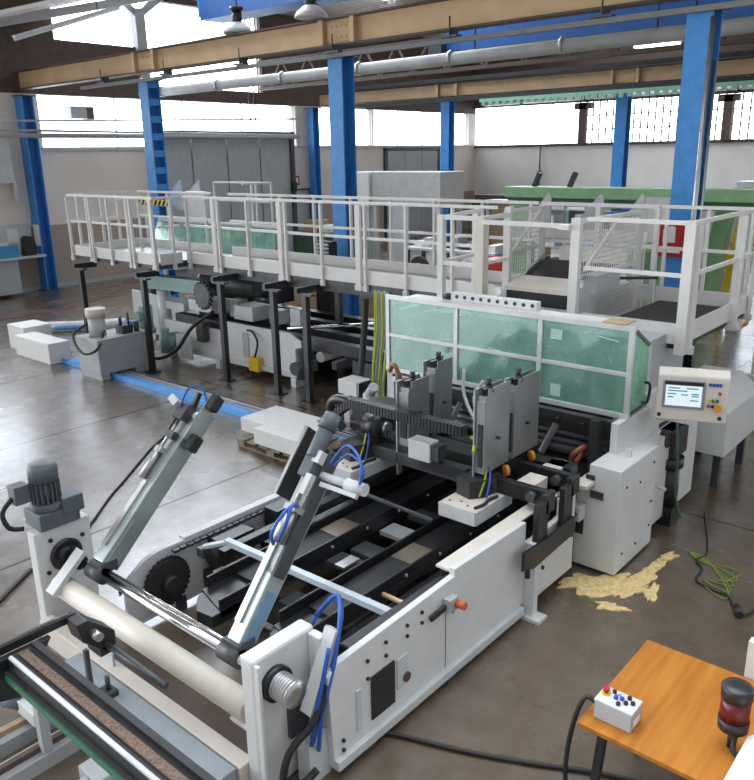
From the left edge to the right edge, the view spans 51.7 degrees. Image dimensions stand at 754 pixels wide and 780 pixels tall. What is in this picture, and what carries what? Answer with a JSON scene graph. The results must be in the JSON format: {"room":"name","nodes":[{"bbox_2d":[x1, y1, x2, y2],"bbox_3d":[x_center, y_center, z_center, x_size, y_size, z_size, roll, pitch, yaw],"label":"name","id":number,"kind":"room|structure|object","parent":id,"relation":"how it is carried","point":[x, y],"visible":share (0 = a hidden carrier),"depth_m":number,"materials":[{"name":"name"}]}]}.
{"room":"factory floor","nodes":[
{"label":"factory floor","id":0,"kind":"room"},
{"bbox_2d":[0,0,83,18],"bbox_3d":[-8.323,-9.548,19.371,5.080,1.630,5.200,13,22,39],"label":"ceiling","id":1,"kind":"structure","parent":0,"point":[46,4],"depth_m":17.46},
{"bbox_2d":[0,0,153,26],"bbox_3d":[-9.185,-10.383,21.539,0.300,2.213,8.053,13,22,39],"label":"pipe","id":2,"kind":"object","parent":1,"relation":"attached to","point":[91,6],"visible":1,"depth_m":21.76,"materials":[{"name":"grey metal"}]},
{"bbox_2d":[0,0,476,287],"bbox_3d":[-5.642,-8.755,27.166,0.300,8.600,32.000,13,22,39],"label":"wall","id":3,"kind":"structure","parent":0,"point":[65,172],"depth_m":24.19,"materials":[{"name":"white paint"}]},
{"bbox_2d":[0,146,18,200],"bbox_3d":[-10.585,-5.942,21.451,0.350,1.500,1.200,13,22,39],"label":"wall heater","id":4,"kind":"object","parent":3,"relation":"attached to","point":[6,168],"visible":1,"depth_m":21.55,"materials":[{"name":"grey paint"}]},
{"bbox_2d":[0,223,31,253],"bbox_3d":[-11.019,-4.046,21.686,0.045,0.950,2.900,13,22,39],"label":"notice board","id":5,"kind":"object","parent":3,"relation":"attached to","point":[9,234],"visible":0.52,"depth_m":22.30,"materials":[{"name":"grey paint"}]},
{"bbox_2d":[121,0,162,77],"bbox_3d":[-7.385,-11.036,24.135,0.250,2.582,2.115,13,22,39],"label":"column","id":6,"kind":"structure","parent":3,"relation":"attached to","point":[138,24],"depth_m":24.04,"materials":[{"name":"grey metal"}]},
{"bbox_2d":[0,118,298,121],"bbox_3d":[-6.846,-8.671,25.027,0.578,0.340,11.502,13,22,39],"label":"pipe","id":7,"kind":"object","parent":3,"relation":"attached to","point":[56,120],"visible":1,"depth_m":23.72,"materials":[{"name":"grey metal"}]},
{"bbox_2d":[0,129,299,134],"bbox_3d":[-6.838,-8.287,25.142,0.583,0.150,11.500,13,22,39],"label":"pipe","id":8,"kind":"object","parent":3,"relation":"attached to","point":[9,130],"visible":0.81,"depth_m":23.52,"materials":[{"name":"grey metal"}]},
{"bbox_2d":[0,133,300,138],"bbox_3d":[-6.823,-8.189,25.160,0.618,0.140,11.500,13,22,39],"label":"pipe","id":9,"kind":"object","parent":3,"relation":"attached to","point":[2,135],"visible":1,"depth_m":23.96,"materials":[{"name":"grey metal"}]},
{"bbox_2d":[36,94,293,146],"bbox_3d":[-6.497,-8.909,26.088,0.060,1.480,10.130,13,22,39],"label":"window","id":10,"kind":"structure","parent":3,"relation":"in","point":[36,94],"depth_m":25.91,"materials":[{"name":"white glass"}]},
{"bbox_2d":[64,106,94,118],"bbox_3d":[-8.803,-8.232,23.126,0.350,0.350,0.800,13,22,39],"label":"fan","id":11,"kind":"object","parent":10,"relation":"attached to","point":[71,112],"visible":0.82,"depth_m":22.93,"materials":[{"name":"grey metal"}]},
{"bbox_2d":[164,130,298,270],"bbox_3d":[-5.197,-6.798,27.666,0.400,4.550,6.200,13,22,39],"label":"door","id":12,"kind":"structure","parent":3,"relation":"in","point":[208,161],"depth_m":27.74,"materials":[{"name":"metal"}]},
{"bbox_2d":[22,226,470,291],"bbox_3d":[-5.444,-4.668,28.292,0.030,0.120,32.000,13,22,39],"label":"baseboard","id":13,"kind":"structure","parent":3,"relation":"attached to","point":[99,279],"depth_m":24.43,"materials":[{"name":"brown paint"}]},
{"bbox_2d":[40,145,476,149],"bbox_3d":[-2.402,-9.540,30.567,0.080,0.080,22.500,13,22,39],"label":"trim","id":14,"kind":"structure","parent":3,"relation":"attached to","point":[41,148],"depth_m":24.67,"materials":[{"name":"grey paint"}]},
{"bbox_2d":[296,188,310,230],"bbox_3d":[-2.922,-6.683,30.757,0.060,2.460,0.940,13,22,39],"label":"cabinet","id":15,"kind":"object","parent":3,"relation":"in","point":[303,209],"depth_m":30.65,"materials":[{"name":"metal"}]},
{"bbox_2d":[383,147,439,237],"bbox_3d":[1.643,-9.011,35.599,0.100,3.950,4.000,13,22,39],"label":"door","id":16,"kind":"structure","parent":3,"relation":"in","point":[394,159],"depth_m":35.60,"materials":[{"name":"metal"}]},
{"bbox_2d":[194,0,445,37],"bbox_3d":[3.483,-9.145,12.819,32.000,0.150,41.300,13,22,39],"label":"ceiling","id":17,"kind":"structure","parent":0,"point":[350,6],"depth_m":27.07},
{"bbox_2d":[12,0,120,40],"bbox_3d":[-7.057,-9.074,17.623,0.120,2.408,2.719,13,22,39],"label":"strip light","id":18,"kind":"object","parent":17,"relation":"hanging from","point":[97,13],"visible":1,"depth_m":17.73,"materials":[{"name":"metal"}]},
{"bbox_2d":[222,0,251,34],"bbox_3d":[-2.838,-8.423,15.418,0.620,2.520,0.620,13,22,39],"label":"lamp","id":19,"kind":"object","parent":17,"relation":"hanging from","point":[236,26],"visible":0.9,"depth_m":15.58,"materials":[{"name":"white metal"}]},
{"bbox_2d":[197,0,347,23],"bbox_3d":[-1.410,-9.227,16.642,7.250,1.740,0.700,13,22,39],"label":"crane","id":20,"kind":"object","parent":17,"relation":"hanging from","point":[217,11],"visible":0.92,"depth_m":17.96,"materials":[{"name":"metal"}]},
{"bbox_2d":[294,0,327,20],"bbox_3d":[-1.217,-7.951,13.764,0.620,2.520,0.620,13,22,39],"label":"lamp","id":21,"kind":"object","parent":17,"relation":"hanging from","point":[310,10],"visible":0.92,"depth_m":13.95,"materials":[{"name":"white metal"}]},
{"bbox_2d":[160,0,753,96],"bbox_3d":[2.602,-7.867,14.503,25.001,3.242,0.300,13,22,39],"label":"air duct","id":22,"kind":"object","parent":17,"relation":"hanging from","point":[743,25],"visible":0.83,"depth_m":15.25,"materials":[{"name":"metal"}]},
{"bbox_2d":[258,36,753,90],"bbox_3d":[6.571,-8.470,18.344,28.000,0.950,0.160,13,22,39],"label":"roof truss","id":23,"kind":"object","parent":17,"relation":"attached to","point":[723,42],"visible":0.41,"depth_m":21.74,"materials":[{"name":"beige metal"}]},
{"bbox_2d":[428,0,753,54],"bbox_3d":[8.246,-8.085,13.780,17.600,2.600,1.000,13,22,39],"label":"crane","id":24,"kind":"object","parent":17,"relation":"hanging from","point":[747,11],"visible":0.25,"depth_m":16.89,"materials":[{"name":"metal"}]},
{"bbox_2d":[0,228,753,779],"bbox_3d":[3.592,-0.729,15.476,32.200,0.300,41.400,13,22,39],"label":"floor","id":25,"kind":"structure","parent":0,"point":[519,697],"depth_m":7.57,"materials":[{"name":"concrete"}]},
{"bbox_2d":[0,568,32,602],"bbox_3d":[-3.287,1.778,7.050,0.035,0.024,0.616,0,17,5],"label":"cable","id":26,"kind":"object","parent":25,"relation":"on","point":[22,577],"visible":0.89,"depth_m":7.06,"materials":[{"name":"grey rubber"}]},
{"bbox_2d":[0,245,46,295],"bbox_3d":[-10.901,-3.237,21.423,0.740,1.350,3.500,13,22,39],"label":"workbench","id":27,"kind":"object","parent":25,"relation":"on","point":[10,279],"depth_m":21.75,"materials":[{"name":"grey paint"}]},
{"bbox_2d":[20,236,36,255],"bbox_3d":[-9.942,-4.121,22.208,0.220,0.554,0.388,13,22,39],"label":"bag","id":28,"kind":"object","parent":27,"relation":"on","point":[28,245],"visible":1,"depth_m":22.11,"materials":[{"name":"black fabric"}]},
{"bbox_2d":[12,95,63,291],"bbox_3d":[-9.792,-5.592,22.439,0.560,5.430,0.560,13,22,39],"label":"column","id":29,"kind":"structure","parent":25,"relation":"on","point":[24,104],"depth_m":22.36,"materials":[{"name":"metal"}]},
{"bbox_2d":[7,319,70,364],"bbox_3d":[-6.681,-0.978,15.528,2.050,0.500,0.780,13,22,39],"label":"box","id":30,"kind":"object","parent":25,"relation":"on","point":[33,339],"visible":0.94,"depth_m":15.13,"materials":[{"name":"white paper"}]},
{"bbox_2d":[47,317,134,331],"bbox_3d":[-6.753,-1.443,17.601,2.798,0.258,0.342,-4,17,-10],"label":"pipe","id":31,"kind":"object","parent":25,"relation":"on","point":[56,326],"visible":0.45,"depth_m":17.47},
{"bbox_2d":[0,610,216,779],"bbox_3d":[-1.289,2.171,4.064,2.485,0.934,1.200,13,22,39],"label":"conveyor","id":32,"kind":"object","parent":25,"relation":"on","point":[118,741],"visible":0.99,"depth_m":4.28,"materials":[{"name":"black metal"}]},
{"bbox_2d":[72,306,148,380],"bbox_3d":[-4.764,-0.877,13.873,0.770,1.200,1.224,13,22,39],"label":"hydraulic power unit","id":33,"kind":"object","parent":25,"relation":"on","point":[102,352],"visible":0.96,"depth_m":13.69,"materials":[{"name":"grey paint"}]},
{"bbox_2d":[0,652,236,779],"bbox_3d":[-1.528,2.326,4.588,2.650,0.340,1.176,13,22,39],"label":"frame","id":34,"kind":"object","parent":25,"relation":"on","point":[30,762],"visible":0.55,"depth_m":5.03,"materials":[{"name":"grey metal"}]},
{"bbox_2d":[90,418,175,525],"bbox_3d":[-2.999,0.993,9.611,0.100,0.024,4.828,-1,17,1],"label":"cable","id":35,"kind":"object","parent":25,"relation":"on","point":[163,436],"visible":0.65,"depth_m":9.37,"materials":[{"name":"black rubber"}]},
{"bbox_2d":[64,190,227,373],"bbox_3d":[-4.552,-2.272,15.276,3.278,3.048,2.185,13,22,39],"label":"landing platform","id":36,"kind":"object","parent":25,"relation":"on","point":[156,255],"visible":0.88,"depth_m":14.95,"materials":[{"name":"metal"}]},
{"bbox_2d":[108,199,143,248],"bbox_3d":[-5.166,-3.386,15.968,0.070,1.000,0.740,13,22,39],"label":"gate","id":37,"kind":"object","parent":36,"relation":"on","point":[136,200],"visible":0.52,"depth_m":16.11,"materials":[{"name":"metal"}]},
{"bbox_2d":[138,80,186,311],"bbox_3d":[-5.220,-4.550,18.727,0.560,5.430,0.560,13,22,39],"label":"column","id":38,"kind":"structure","parent":25,"relation":"on","point":[149,92],"depth_m":18.30,"materials":[{"name":"metal"}]},
{"bbox_2d":[141,179,210,277],"bbox_3d":[-4.863,-3.525,19.169,2.850,3.200,0.430,13,22,39],"label":"stacker fins","id":39,"kind":"object","parent":25,"relation":"on","point":[195,206],"visible":0.53,"depth_m":18.27,"materials":[{"name":"grey metal"}]},
{"bbox_2d":[0,385,369,779],"bbox_3d":[-1.285,1.102,5.654,3.042,2.051,1.552,13,22,39],"label":"roll unwinder","id":40,"kind":"object","parent":25,"relation":"on","point":[272,726],"visible":1,"depth_m":5.18,"materials":[{"name":"white paint"}]},
{"bbox_2d":[62,357,355,442],"bbox_3d":[-2.583,0.153,12.257,8.630,0.090,0.400,13,22,39],"label":"cable tray","id":41,"kind":"object","parent":25,"relation":"on","point":[235,407],"visible":0.36,"depth_m":12.75,"materials":[{"name":"blue metal"}]},
{"bbox_2d":[158,218,286,304],"bbox_3d":[-3.515,-2.397,16.771,4.080,2.385,0.425,13,22,39],"label":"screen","id":42,"kind":"object","parent":25,"relation":"on","point":[161,220],"visible":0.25,"depth_m":16.87,"materials":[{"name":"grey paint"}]},
{"bbox_2d":[212,181,275,249],"bbox_3d":[-3.239,-3.017,17.448,1.990,3.170,0.820,13,22,39],"label":"rail","id":43,"kind":"object","parent":25,"relation":"on","point":[255,184],"visible":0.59,"depth_m":17.15,"materials":[{"name":"metal"}]},
{"bbox_2d":[132,274,385,387],"bbox_3d":[-2.318,-1.336,14.450,7.900,1.660,2.775,13,22,39],"label":"machine","id":44,"kind":"object","parent":25,"relation":"on","point":[181,333],"visible":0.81,"depth_m":13.97,"materials":[{"name":"white paint"}]},
{"bbox_2d":[236,433,344,461],"bbox_3d":[-1.103,0.709,10.273,1.300,0.125,0.860,13,22,39],"label":"wooden pallet","id":45,"kind":"object","parent":25,"relation":"on","point":[244,441],"visible":0.26,"depth_m":10.15,"materials":[{"name":"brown wood"}]},
{"bbox_2d":[241,406,337,454],"bbox_3d":[-1.188,0.515,10.330,1.370,0.213,0.880,13,22,39],"label":"box","id":46,"kind":"object","parent":45,"relation":"on","point":[278,428],"visible":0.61,"depth_m":10.20,"materials":[{"name":"white paint"}]},
{"bbox_2d":[287,287,316,309],"bbox_3d":[-1.368,-1.869,17.085,1.050,1.120,0.800,13,22,39],"label":"wooden crate","id":47,"kind":"object","parent":25,"relation":"on","point":[313,304],"visible":0.05,"depth_m":16.76,"materials":[{"name":"brown wood"}]},
{"bbox_2d":[304,107,322,218],"bbox_3d":[-2.405,-8.154,30.459,0.560,5.430,0.560,13,22,39],"label":"column","id":48,"kind":"structure","parent":25,"relation":"on","point":[312,112],"depth_m":30.11,"materials":[{"name":"metal"}]},
{"bbox_2d":[294,230,333,253],"bbox_3d":[-2.053,-5.279,28.502,1.700,1.050,1.000,13,22,39],"label":"bin","id":49,"kind":"object","parent":25,"relation":"on","point":[305,244],"visible":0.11,"depth_m":28.25,"materials":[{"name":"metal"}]},
{"bbox_2d":[316,240,336,312],"bbox_3d":[-0.961,-1.764,14.935,0.400,2.150,0.230,13,22,39],"label":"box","id":50,"kind":"object","parent":25,"relation":"on","point":[325,300],"visible":0.31,"depth_m":14.79,"materials":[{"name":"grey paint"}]},
{"bbox_2d":[328,55,359,315],"bbox_3d":[-0.612,-3.480,14.923,0.560,5.430,0.560,13,22,39],"label":"column","id":51,"kind":"structure","parent":25,"relation":"on","point":[341,81],"depth_m":14.54,"materials":[{"name":"metal"}]},
{"bbox_2d":[14,0,684,89],"bbox_3d":[-0.210,-6.346,13.647,25.660,0.480,0.260,13,22,39],"label":"girder","id":52,"kind":"object","parent":51,"relation":"on","point":[428,17],"visible":0.98,"depth_m":14.14,"materials":[{"name":"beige metal"}]},
{"bbox_2d":[80,0,753,89],"bbox_3d":[1.040,-5.719,12.418,22.000,0.390,0.240,13,22,39],"label":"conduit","id":53,"kind":"object","parent":52,"relation":"hanging from","point":[605,17],"visible":1,"depth_m":12.25,"materials":[{"name":"metal"}]},
{"bbox_2d":[124,464,575,771],"bbox_3d":[0.123,1.350,6.783,2.560,0.880,3.850,13,22,39],"label":"bed","id":54,"kind":"object","parent":25,"relation":"on","point":[388,664],"visible":0.7,"depth_m":6.14,"materials":[{"name":"white paint"}]},
{"bbox_2d":[429,593,467,621],"bbox_3d":[0.493,1.523,5.397,0.140,0.100,0.273,13,22,39],"label":"switch","id":55,"kind":"object","parent":54,"relation":"attached to","point":[447,602],"depth_m":5.43,"materials":[{"name":"grey paint"}]},
{"bbox_2d":[326,351,579,578],"bbox_3d":[0.644,0.525,7.181,2.438,1.610,1.615,13,22,39],"label":"gantry","id":56,"kind":"object","parent":54,"relation":"on","point":[415,429],"visible":0.98,"depth_m":6.87,"materials":[{"name":"metal"}]},
{"bbox_2d":[338,375,369,422],"bbox_3d":[-0.323,0.139,11.256,0.350,0.620,0.300,13,22,39],"label":"box","id":57,"kind":"object","parent":25,"relation":"on","point":[348,386],"visible":0.88,"depth_m":11.13,"materials":[{"name":"white paint"}]},
{"bbox_2d":[181,193,538,404],"bbox_3d":[-0.806,-1.494,12.486,6.600,3.048,1.705,13,22,39],"label":"walkway","id":58,"kind":"object","parent":25,"relation":"on","point":[279,268],"visible":0.84,"depth_m":12.29,"materials":[{"name":"metal"}]},
{"bbox_2d":[351,298,368,420],"bbox_3d":[-0.274,-0.440,11.268,0.167,1.690,0.664,5,18,18],"label":"corrugated hose","id":59,"kind":"object","parent":58,"relation":"hanging from","point":[365,301],"visible":0.68,"depth_m":11.36,"materials":[{"name":"black plastic"}]},
{"bbox_2d":[371,290,390,397],"bbox_3d":[0.037,-0.473,11.084,0.628,1.824,0.419,13,22,39],"label":"cable bundle","id":60,"kind":"object","parent":58,"relation":"hanging from","point":[379,296],"visible":0.58,"depth_m":11.14,"materials":[{"name":"plastic"}]},
{"bbox_2d":[437,207,512,296],"bbox_3d":[1.247,-1.572,9.685,0.680,1.350,0.800,13,22,39],"label":"gate","id":61,"kind":"object","parent":58,"relation":"attached to","point":[480,231],"visible":0.78,"depth_m":9.48,"materials":[{"name":"white metal"}]},
{"bbox_2d":[541,202,661,304],"bbox_3d":[2.869,-1.796,10.255,1.650,1.292,0.060,13,22,39],"label":"guard rail","id":62,"kind":"object","parent":58,"relation":"attached to","point":[645,292],"visible":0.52,"depth_m":9.89,"materials":[{"name":"metal"}]},
{"bbox_2d":[357,171,389,260],"bbox_3d":[-0.222,-6.017,27.241,1.000,3.130,1.300,13,22,39],"label":"booth","id":63,"kind":"object","parent":25,"relation":"on","point":[364,178],"visible":0.41,"depth_m":26.46,"materials":[{"name":"metal"}]},
{"bbox_2d":[372,171,463,266],"bbox_3d":[1.343,-5.692,26.076,2.850,3.130,1.300,13,22,39],"label":"hood","id":64,"kind":"object","parent":25,"relation":"on","point":[400,184],"visible":0.56,"depth_m":25.35,"materials":[{"name":"grey paint"}]},
{"bbox_2d":[440,101,454,257],"bbox_3d":[2.399,-7.096,26.682,0.560,5.430,0.560,13,22,39],"label":"column","id":65,"kind":"structure","parent":25,"relation":"on","point":[447,114],"depth_m":26.22,"materials":[{"name":"metal"}]},
{"bbox_2d":[403,245,502,268],"bbox_3d":[2.394,-3.779,23.459,3.300,0.950,1.000,13,22,39],"label":"bench","id":66,"kind":"object","parent":25,"relation":"on","point":[423,249],"visible":0.2,"depth_m":23.44,"materials":[{"name":"grey paint"}]},
{"bbox_2d":[471,194,507,234],"bbox_3d":[5.380,-7.944,35.480,1.900,1.850,1.000,13,22,39],"label":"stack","id":67,"kind":"object","parent":25,"relation":"on","point":[479,196],"visible":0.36,"depth_m":35.21,"materials":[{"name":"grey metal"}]},
{"bbox_2d":[384,731,637,779],"bbox_3d":[1.210,2.365,4.801,2.662,0.042,0.169,5,18,20],"label":"cable","id":68,"kind":"object","parent":25,"relation":"on","point":[389,733],"visible":0.75,"depth_m":4.93,"materials":[{"name":"black rubber"}]},
{"bbox_2d":[486,199,552,257],"bbox_3d":[4.949,-5.529,27.100,2.600,2.100,0.400,13,22,39],"label":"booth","id":69,"kind":"object","parent":25,"relation":"on","point":[494,230],"visible":0.24,"depth_m":27.49,"materials":[{"name":"brown metal"}]},
{"bbox_2d":[387,292,697,574],"bbox_3d":[1.571,0.245,8.411,3.130,2.000,2.300,13,22,39],"label":"industrial machine","id":70,"kind":"object","parent":25,"relation":"on","point":[620,462],"visible":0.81,"depth_m":7.79,"materials":[{"name":"white paint"}]},
{"bbox_2d":[385,294,651,419],"bbox_3d":[1.355,-0.376,8.062,2.940,1.000,0.441,13,22,39],"label":"frame","id":71,"kind":"object","parent":70,"relation":"on","point":[635,374],"visible":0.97,"depth_m":7.54,"materials":[{"name":"metal"}]},
{"bbox_2d":[442,291,540,310],"bbox_3d":[1.153,-0.917,7.977,1.130,0.090,0.095,13,22,39],"label":"bar","id":72,"kind":"object","parent":71,"relation":"on","point":[531,305],"visible":1,"depth_m":7.91,"materials":[{"name":"white paint"}]},
{"bbox_2d":[579,477,594,489],"bbox_3d":[1.780,0.820,6.934,0.260,0.030,0.170,13,22,39],"label":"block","id":73,"kind":"object","parent":70,"relation":"attached to","point":[585,484],"depth_m":6.89,"materials":[{"name":"beige paint"}]},
{"bbox_2d":[655,366,730,423],"bbox_3d":[2.906,0.067,7.215,0.600,0.626,0.516,5,18,18],"label":"control panel","id":74,"kind":"object","parent":70,"relation":"attached to","point":[685,394],"visible":1,"depth_m":6.99,"materials":[{"name":"beige paint"}]},
{"bbox_2d":[500,193,647,314],"bbox_3d":[2.229,-0.938,10.296,1.950,3.150,2.030,13,22,39],"label":"machine","id":75,"kind":"object","parent":25,"relation":"on","point":[545,280],"depth_m":10.09,"materials":[{"name":"grey paint"}]},
{"bbox_2d":[567,210,644,315],"bbox_3d":[2.676,-0.555,9.229,0.100,3.020,1.730,13,22,39],"label":"guard","id":76,"kind":"object","parent":25,"relation":"on","point":[575,277],"visible":0.58,"depth_m":8.83,"materials":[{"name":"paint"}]},
{"bbox_2d":[483,220,570,229],"bbox_3d":[1.630,-1.827,8.609,1.160,0.050,0.180,13,22,39],"label":"rail","id":77,"kind":"object","parent":76,"relation":"attached to","point":[561,226],"visible":0.82,"depth_m":8.62,"materials":[{"name":"metal"}]},
{"bbox_2d":[583,271,657,294],"bbox_3d":[2.706,-1.255,8.812,1.087,0.200,0.314,-12,20,-31],"label":"box","id":78,"kind":"object","parent":76,"relation":"attached to","point":[597,282],"visible":0.93,"depth_m":8.57,"materials":[{"name":"grey paint"}]},
{"bbox_2d":[504,207,724,291],"bbox_3d":[6.380,-3.922,21.625,6.080,2.150,1.000,13,22,39],"label":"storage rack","id":79,"kind":"object","parent":25,"relation":"on","point":[570,213],"visible":0.09,"depth_m":21.65,"materials":[{"name":"grey metal"}]},
{"bbox_2d":[505,207,702,214],"bbox_3d":[6.362,-4.937,21.318,6.000,0.030,1.000,13,22,39],"label":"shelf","id":80,"kind":"object","parent":79,"relation":"attached to","point":[567,210],"depth_m":21.61,"materials":[{"name":"white metal"}]},
{"bbox_2d":[556,551,679,611],"bbox_3d":[2.310,1.720,6.925,1.406,0.014,0.702,-7,18,-19],"label":"wood dust","id":81,"kind":"object","parent":25,"relation":"on","point":[605,585],"visible":1,"depth_m":6.91,"materials":[{"name":"beige wood"}]},
{"bbox_2d":[608,93,632,276],"bbox_3d":[7.068,-6.013,22.828,0.560,5.430,0.560,13,22,39],"label":"column","id":82,"kind":"structure","parent":25,"relation":"on","point":[623,107],"depth_m":22.39,"materials":[{"name":"metal"}]},
{"bbox_2d":[317,56,753,106],"bbox_3d":[8.497,-8.506,20.747,28.100,0.440,0.260,13,22,39],"label":"girder","id":83,"kind":"object","parent":82,"relation":"on","point":[730,67],"visible":0.98,"depth_m":23.47,"materials":[{"name":"beige metal"}]},
{"bbox_2d":[355,50,753,107],"bbox_3d":[8.909,-8.277,20.034,26.500,0.720,0.400,13,22,39],"label":"conduit","id":84,"kind":"object","parent":82,"relation":"on","point":[747,52],"visible":0.89,"depth_m":23.01,"materials":[{"name":"metal"}]},
{"bbox_2d":[479,80,753,105],"bbox_3d":[9.887,-7.513,19.039,17.500,0.200,0.120,13,22,39],"label":"rail","id":85,"kind":"object","parent":84,"relation":"attached to","point":[723,85],"visible":0.91,"depth_m":21.88,"materials":[{"name":"green metal"}]},
{"bbox_2d":[504,186,753,306],"bbox_3d":[5.255,-2.307,14.893,6.500,3.000,0.750,13,22,39],"label":"frame","id":86,"kind":"object","parent":25,"relation":"on","point":[729,197],"visible":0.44,"depth_m":14.86,"materials":[{"name":"white paint"}]},
{"bbox_2d":[577,640,753,779],"bbox_3d":[2.062,2.193,4.112,1.750,0.752,0.960,13,22,39],"label":"table","id":87,"kind":"object","parent":25,"relation":"on","point":[677,730],"visible":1,"depth_m":4.25,"materials":[{"name":"orange wood"}]},
{"bbox_2d":[563,685,642,779],"bbox_3d":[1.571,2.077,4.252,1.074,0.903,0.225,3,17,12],"label":"box","id":88,"kind":"object","parent":87,"relation":"on","point":[614,707],"visible":1,"depth_m":4.18,"materials":[{"name":"grey paint"}]},
{"bbox_2d":[717,677,753,757],"bbox_3d":[1.817,1.658,3.954,0.160,0.372,0.156,13,22,39],"label":"lamp","id":89,"kind":"object","parent":87,"relation":"on","point":[737,694],"visible":0.88,"depth_m":3.89,"materials":[{"name":"black paint"}]},
{"bbox_2d":[724,735,753,779],"bbox_3d":[1.919,1.852,3.586,0.528,0.210,0.427,13,22,39],"label":"box","id":90,"kind":"object","parent":87,"relation":"on","point":[742,768],"visible":1,"depth_m":3.63,"materials":[{"name":"paint"}]},
{"bbox_2d":[582,205,753,367],"bbox_3d":[3.297,-0.457,8.816,1.195,3.050,2.175,13,22,39],"label":"walkway","id":91,"kind":"object","parent":25,"relation":"on","point":[697,314],"visible":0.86,"depth_m":8.38,"materials":[{"name":"paint"}]},
{"bbox_2d":[654,420,688,526],"bbox_3d":[3.183,0.718,8.135,0.410,1.201,1.420,13,22,39],"label":"support post","id":92,"kind":"object","parent":25,"relation":"on","point":[676,439],"visible":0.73,"depth_m":7.86,"materials":[{"name":"black metal"}]},
{"bbox_2d":[663,8,730,366],"bbox_3d":[4.299,-2.340,10.869,0.560,5.430,0.560,13,22,39],"label":"column","id":93,"kind":"structure","parent":25,"relation":"on","point":[703,29],"depth_m":10.36,"materials":[{"name":"metal"}]},
{"bbox_2d":[651,224,684,257],"bbox_3d":[4.076,-2.098,10.858,0.480,0.480,0.027,13,22,39],"label":"fire sign","id":94,"kind":"object","parent":93,"relation":"attached to","point":[676,233],"visible":0.6,"depth_m":10.81,"materials":[{"name":"red plastic"}]},
{"bbox_2d":[695,512,733,606],"bbox_3d":[3.104,1.554,7.409,0.271,0.017,1.835,3,17,14],"label":"cable","id":95,"kind":"object","parent":25,"relation":"on","point":[704,513],"visible":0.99,"depth_m":7.14,"materials":[{"name":"black rubber"}]},
{"bbox_2d":[689,551,741,599],"bbox_3d":[2.983,1.663,7.039,0.540,0.028,0.648,13,22,39],"label":"wire tangle","id":96,"kind":"object","parent":25,"relation":"on","point":[695,555],"visible":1,"depth_m":7.02,"materials":[{"name":"green plastic"}]},
{"bbox_2d":[698,211,734,291],"bbox_3d":[6.984,-2.769,16.697,1.100,2.824,0.675,13,22,39],"label":"frame","id":97,"kind":"object","parent":25,"relation":"on","point":[720,230],"visible":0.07,"depth_m":16.33,"materials":[{"name":"metal"}]},
{"bbox_2d":[695,365,753,487],"bbox_3d":[4.036,0.387,9.315,0.690,1.120,1.450,13,22,39],"label":"hood","id":98,"kind":"object","parent":25,"relation":"on","point":[717,440],"visible":0.56,"depth_m":8.83,"materials":[{"name":"white paint"}]},
{"bbox_2d":[721,218,748,325],"bbox_3d":[7.565,-2.682,16.946,1.100,2.449,0.600,13,22,39],"label":"yellow lifter","id":99,"kind":"object","parent":25,"relation":"on","point":[726,283],"visible":0.19,"depth_m":16.86,"materials":[{"name":"metal"}]},
{"bbox_2d":[725,181,753,331],"bbox_3d":[7.552,-2.742,16.109,0.410,3.050,0.400,13,22,39],"label":"post","id":100,"kind":"object","parent":25,"relation":"on","point":[740,184],"visible":0.27,"depth_m":15.86,"materials":[{"name":"white metal"}]},
{"bbox_2d":[744,637,753,679],"bbox_3d":[2.292,1.938,4.542,0.330,0.980,0.060,13,22,39],"label":"sheet","id":101,"kind":"object","parent":25,"relation":"on","point":[749,666],"visible":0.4,"depth_m":4.51,"materials":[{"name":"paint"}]},
{"bbox_2d":[474,142,753,242],"bbox_3d":[17.052,-7.463,29.488,31.700,4.000,0.300,13,22,39],"label":"wall","id":102,"kind":"structure","parent":0,"point":[649,165],"depth_m":35.01,"materials":[{"name":"white paint"}]},
{"bbox_2d":[574,102,593,143],"bbox_3d":[9.189,-11.904,34.751,0.800,1.720,0.230,13,22,39],"label":"trim","id":103,"kind":"structure","parent":102,"relation":"attached to","point":[583,108],"depth_m":34.64,"materials":[{"name":"orange metal"}]},
{"bbox_2d":[474,139,753,147],"bbox_3d":[16.882,-9.290,28.768,31.700,0.120,0.120,13,22,39],"label":"trim","id":104,"kind":"structure","parent":102,"relation":"attached to","point":[730,140],"depth_m":34.69,"materials":[{"name":"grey metal"}]},
{"bbox_2d":[587,94,722,142],"bbox_3d":[11.537,-11.497,33.163,6.350,1.830,0.060,13,22,39],"label":"window","id":105,"kind":"structure","parent":102,"relation":"in","point":[717,109],"depth_m":33.24,"materials":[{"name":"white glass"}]},
{"bbox_2d":[718,93,741,139],"bbox_3d":[13.895,-10.812,30.866,0.800,1.720,0.230,13,22,39],"label":"trim","id":106,"kind":"structure","parent":102,"relation":"attached to","point":[729,100],"depth_m":30.75,"materials":[{"name":"orange metal"}]},
{"bbox_2d":[731,92,753,138],"bbox_3d":[16.319,-10.387,29.215,6.350,1.830,0.060,13,22,39],"label":"window","id":107,"kind":"structure","parent":102,"relation":"in","point":[742,107],"depth_m":30.72,"materials":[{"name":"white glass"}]},
{"bbox_2d":[476,33,753,103],"bbox_3d":[16.963,-12.429,27.984,31.700,2.820,0.300,13,22,39],"label":"wall","id":108,"kind":"structure","parent":0,"point":[750,46],"depth_m":33.77,"materials":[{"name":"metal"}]},
{"bbox_2d":[474,89,753,108],"bbox_3d":[16.840,-11.090,28.211,31.700,0.210,0.150,13,22,39],"label":"trim","id":109,"kind":"structure","parent":108,"relation":"attached to","point":[476,106],"depth_m":34.07,"materials":[{"name":"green metal"}]},
{"bbox_2d":[486,85,751,105],"bbox_3d":[16.640,-11.163,28.188,30.000,0.350,0.390,13,22,39],"label":"pipe","id":110,"kind":"object","parent":108,"relation":"attached to","point":[739,88],"visible":0.45,"depth_m":33.78,"materials":[{"name":"metal"}]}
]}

